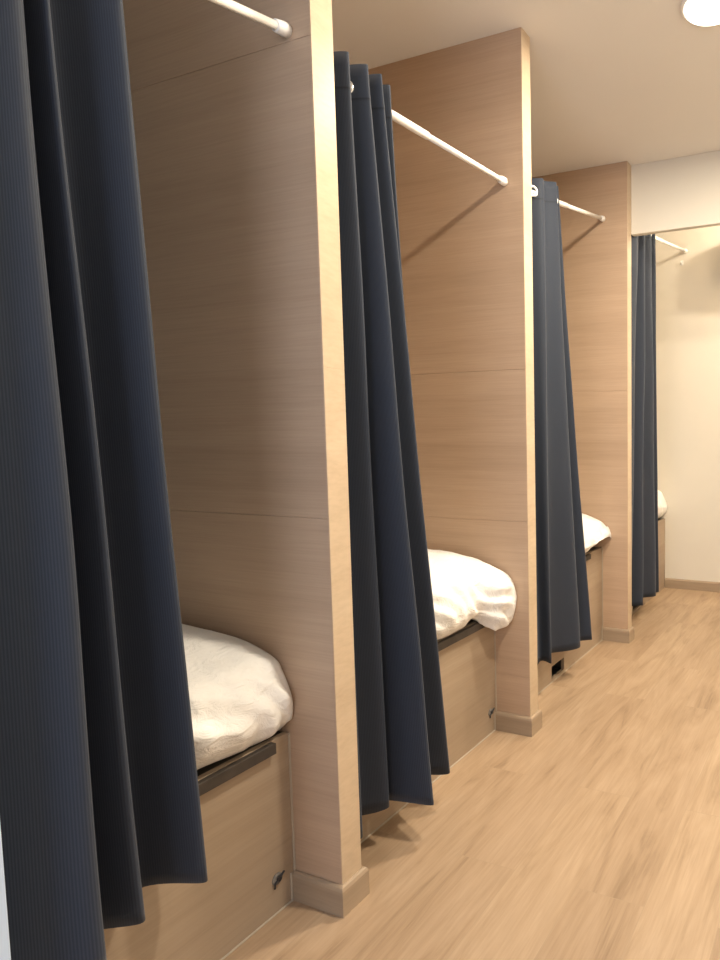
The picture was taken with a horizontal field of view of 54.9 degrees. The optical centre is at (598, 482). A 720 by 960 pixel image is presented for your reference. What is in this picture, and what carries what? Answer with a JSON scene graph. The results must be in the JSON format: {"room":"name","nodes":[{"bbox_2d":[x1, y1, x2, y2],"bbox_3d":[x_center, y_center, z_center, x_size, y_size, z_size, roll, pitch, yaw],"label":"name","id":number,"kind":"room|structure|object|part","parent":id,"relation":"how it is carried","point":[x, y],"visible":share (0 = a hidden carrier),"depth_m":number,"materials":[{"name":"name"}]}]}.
{"room":"dormitory","nodes":[
{"label":"dormitory","id":0,"kind":"room"},
{"bbox_2d":[0,825,10,959],"bbox_3d":[-1.864,-0.244,1.216,2.062,2.750,0.072,1,5,21],"label":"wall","id":1,"kind":"structure","parent":0,"point":[5,954],"depth_m":0.93,"materials":[{"name":"white paint"}]},
{"bbox_2d":[224,588,719,959],"bbox_3d":[-0.641,1.134,1.829,4.150,0.100,7.042,1,5,21],"label":"floor","id":2,"kind":"structure","parent":0,"point":[595,834],"depth_m":1.89,"materials":[{"name":"brown wood"}]},
{"bbox_2d":[104,731,295,959],"bbox_3d":[-1.792,0.809,1.668,1.903,0.587,0.657,1,5,21],"label":"bed","id":3,"kind":"object","parent":2,"relation":"on","point":[246,796],"visible":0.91,"depth_m":1.47,"materials":[{"name":"laminate"}]},
{"bbox_2d":[182,624,292,769],"bbox_3d":[-1.735,0.513,1.621,1.840,0.267,0.647,1,5,21],"label":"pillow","id":4,"kind":"object","parent":3,"relation":"on","point":[240,695],"visible":0.3,"depth_m":1.48,"materials":[{"name":"white fabric"}]},
{"bbox_3d":[-0.820,1.012,1.591,0.005,0.030,0.030,1,5,21],"label":"latch plate","id":5,"kind":"part","parent":3,"relation":"part of","materials":[{"name":"metal"}]},
{"bbox_3d":[-0.815,1.012,1.591,0.008,0.035,0.031,2,5,26],"label":"latch lever","id":6,"kind":"part","parent":3,"relation":"part of","materials":[{"name":"grey metal"}]},
{"bbox_2d":[123,0,369,917],"bbox_3d":[-1.595,-0.295,1.897,2.062,2.750,0.093,1,5,21],"label":"wall","id":7,"kind":"structure","parent":2,"relation":"on","point":[234,118],"depth_m":1.58,"materials":[{"name":"brown wood"}]},
{"bbox_2d":[208,0,291,37],"bbox_3d":[-0.849,-0.964,1.159,0.032,0.174,0.663,1,5,21],"label":"curtain rod","id":8,"kind":"object","parent":7,"relation":"attached to","point":[282,28],"visible":1,"depth_m":1.38,"materials":[{"name":"white metal"}]},
{"bbox_2d":[0,0,207,959],"bbox_3d":[-0.893,-0.082,1.082,0.124,1.824,0.344,0,4,10],"label":"curtain","id":9,"kind":"object","parent":8,"relation":"hanging from","point":[100,798],"visible":1,"depth_m":1.06,"materials":[{"name":"blue fabric"}]},
{"bbox_3d":[-0.708,1.058,1.648,0.170,0.078,0.093,1,5,21],"label":"skirting","id":10,"kind":"part","parent":7,"relation":"part of","materials":[{"name":"laminate"}]},
{"bbox_2d":[361,619,496,842],"bbox_3d":[-1.471,0.729,2.478,1.903,0.624,0.951,1,5,21],"label":"bed","id":11,"kind":"object","parent":2,"relation":"on","point":[467,656],"visible":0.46,"depth_m":2.37,"materials":[{"name":"laminate"}]},
{"bbox_2d":[428,549,516,639],"bbox_3d":[-1.382,0.437,2.419,1.909,0.316,0.941,1,5,21],"label":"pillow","id":12,"kind":"object","parent":11,"relation":"on","point":[464,588],"visible":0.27,"depth_m":2.38,"materials":[{"name":"white fabric"}]},
{"bbox_2d":[368,27,541,736],"bbox_3d":[-1.220,-0.367,2.845,2.062,2.750,0.093,1,5,21],"label":"wall","id":13,"kind":"structure","parent":2,"relation":"on","point":[465,236],"depth_m":2.51,"materials":[{"name":"brown wood"}]},
{"bbox_2d":[392,110,507,185],"bbox_3d":[-0.538,-1.095,1.969,0.032,0.103,0.954,1,5,21],"label":"curtain rod","id":14,"kind":"object","parent":13,"relation":"attached to","point":[396,117],"visible":0.56,"depth_m":2.02,"materials":[{"name":"white metal"}]},
{"bbox_2d":[333,51,449,837],"bbox_3d":[-0.591,-0.080,1.786,0.186,2.084,0.431,1,5,21],"label":"curtain","id":15,"kind":"object","parent":14,"relation":"hanging from","point":[402,737],"visible":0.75,"depth_m":1.76,"materials":[{"name":"blue fabric"}]},
{"bbox_3d":[-0.333,0.987,2.596,0.170,0.078,0.093,1,5,21],"label":"skirting","id":16,"kind":"part","parent":13,"relation":"part of","materials":[{"name":"laminate"}]},
{"bbox_2d":[538,547,602,693],"bbox_3d":[-1.058,0.634,3.521,1.903,0.657,1.157,1,5,21],"label":"bed","id":17,"kind":"object","parent":2,"relation":"on","point":[548,673],"visible":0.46,"depth_m":3.53,"materials":[{"name":"laminate"}]},
{"bbox_2d":[582,513,610,552],"bbox_3d":[-0.993,0.281,3.467,1.857,0.225,1.148,1,5,21],"label":"duvet","id":18,"kind":"object","parent":17,"relation":"on","point":[594,530],"visible":0.17,"depth_m":3.50,"materials":[{"name":"white fabric"}]},
{"bbox_2d":[534,161,633,642],"bbox_3d":[-0.769,-0.453,3.985,2.062,2.750,0.093,1,5,21],"label":"wall","id":19,"kind":"structure","parent":2,"relation":"on","point":[596,253],"depth_m":3.63,"materials":[{"name":"brown wood"}]},
{"bbox_2d":[532,190,605,221],"bbox_3d":[-0.166,-1.346,3.017,0.032,0.268,1.164,1,4,19],"label":"curtain rod","id":20,"kind":"object","parent":19,"relation":"attached to","point":[562,204],"visible":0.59,"depth_m":3.18,"materials":[{"name":"white metal"}]},
{"bbox_2d":[531,178,591,664],"bbox_3d":[-0.229,-0.271,2.870,0.127,2.213,0.658,2,5,25],"label":"curtain","id":21,"kind":"object","parent":20,"relation":"hanging from","point":[563,606],"visible":0.69,"depth_m":2.90,"materials":[{"name":"blue fabric"}]},
{"bbox_3d":[0.118,0.901,3.736,0.170,0.078,0.093,1,5,21],"label":"skirting","id":22,"kind":"part","parent":19,"relation":"part of","materials":[{"name":"laminate"}]},
{"bbox_2d":[632,518,664,614],"bbox_3d":[-0.586,0.516,4.736,1.885,0.705,1.316,1,5,21],"label":"bed","id":23,"kind":"object","parent":2,"relation":"on","point":[661,522],"visible":0.07,"depth_m":4.90,"materials":[{"name":"laminate"}]},
{"bbox_2d":[658,490,666,517],"bbox_3d":[-0.532,0.168,4.688,1.816,0.276,1.310,1,5,21],"label":"duvet","id":24,"kind":"object","parent":23,"relation":"on","point":[662,505],"visible":0.02,"depth_m":4.87,"materials":[{"name":"white fabric"}]},
{"bbox_2d":[332,0,719,177],"bbox_3d":[-0.917,-1.659,0.958,4.150,0.100,5.616,1,5,21],"label":"ceiling","id":25,"kind":"structure","parent":0,"point":[635,82],"depth_m":2.54,"materials":[{"name":"paint"}]},
{"bbox_2d":[681,0,719,26],"bbox_3d":[0.399,-1.698,2.221,0.214,0.018,0.214,1,5,21],"label":"recessed light","id":26,"kind":"object","parent":25,"relation":"in","point":[704,13],"visible":1,"depth_m":2.24,"materials":[{"name":"white plastic"}]},
{"bbox_2d":[631,150,719,235],"bbox_3d":[0.121,-1.790,3.586,3.950,0.733,0.040,1,5,21],"label":"wall header","id":27,"kind":"structure","parent":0,"point":[679,193],"depth_m":3.46,"materials":[{"name":"beige paint"}]},
{"bbox_2d":[655,226,719,581],"bbox_3d":[0.625,-0.705,4.931,4.150,3.100,0.100,1,5,21],"label":"wall","id":28,"kind":"structure","parent":0,"point":[687,294],"depth_m":4.85,"materials":[{"name":"beige paint"}]},
{"bbox_2d":[655,236,687,252],"bbox_3d":[0.424,-1.622,4.175,0.034,0.253,1.325,1,5,21],"label":"curtain rod","id":29,"kind":"object","parent":28,"relation":"attached to","point":[658,239],"visible":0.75,"depth_m":4.35,"materials":[{"name":"white metal"}]},
{"bbox_2d":[631,234,658,605],"bbox_3d":[0.281,-0.414,3.977,0.144,2.411,0.652,1,5,21],"label":"curtain","id":30,"kind":"object","parent":29,"relation":"hanging from","point":[645,558],"visible":0.82,"depth_m":3.92,"materials":[{"name":"blue fabric"}]},
{"bbox_2d":[665,578,719,591],"bbox_3d":[1.492,0.827,4.642,2.056,0.078,0.014,1,5,21],"label":"baseboard","id":31,"kind":"structure","parent":28,"relation":"attached to","point":[686,584],"depth_m":4.93,"materials":[{"name":"laminate"}]}
]}

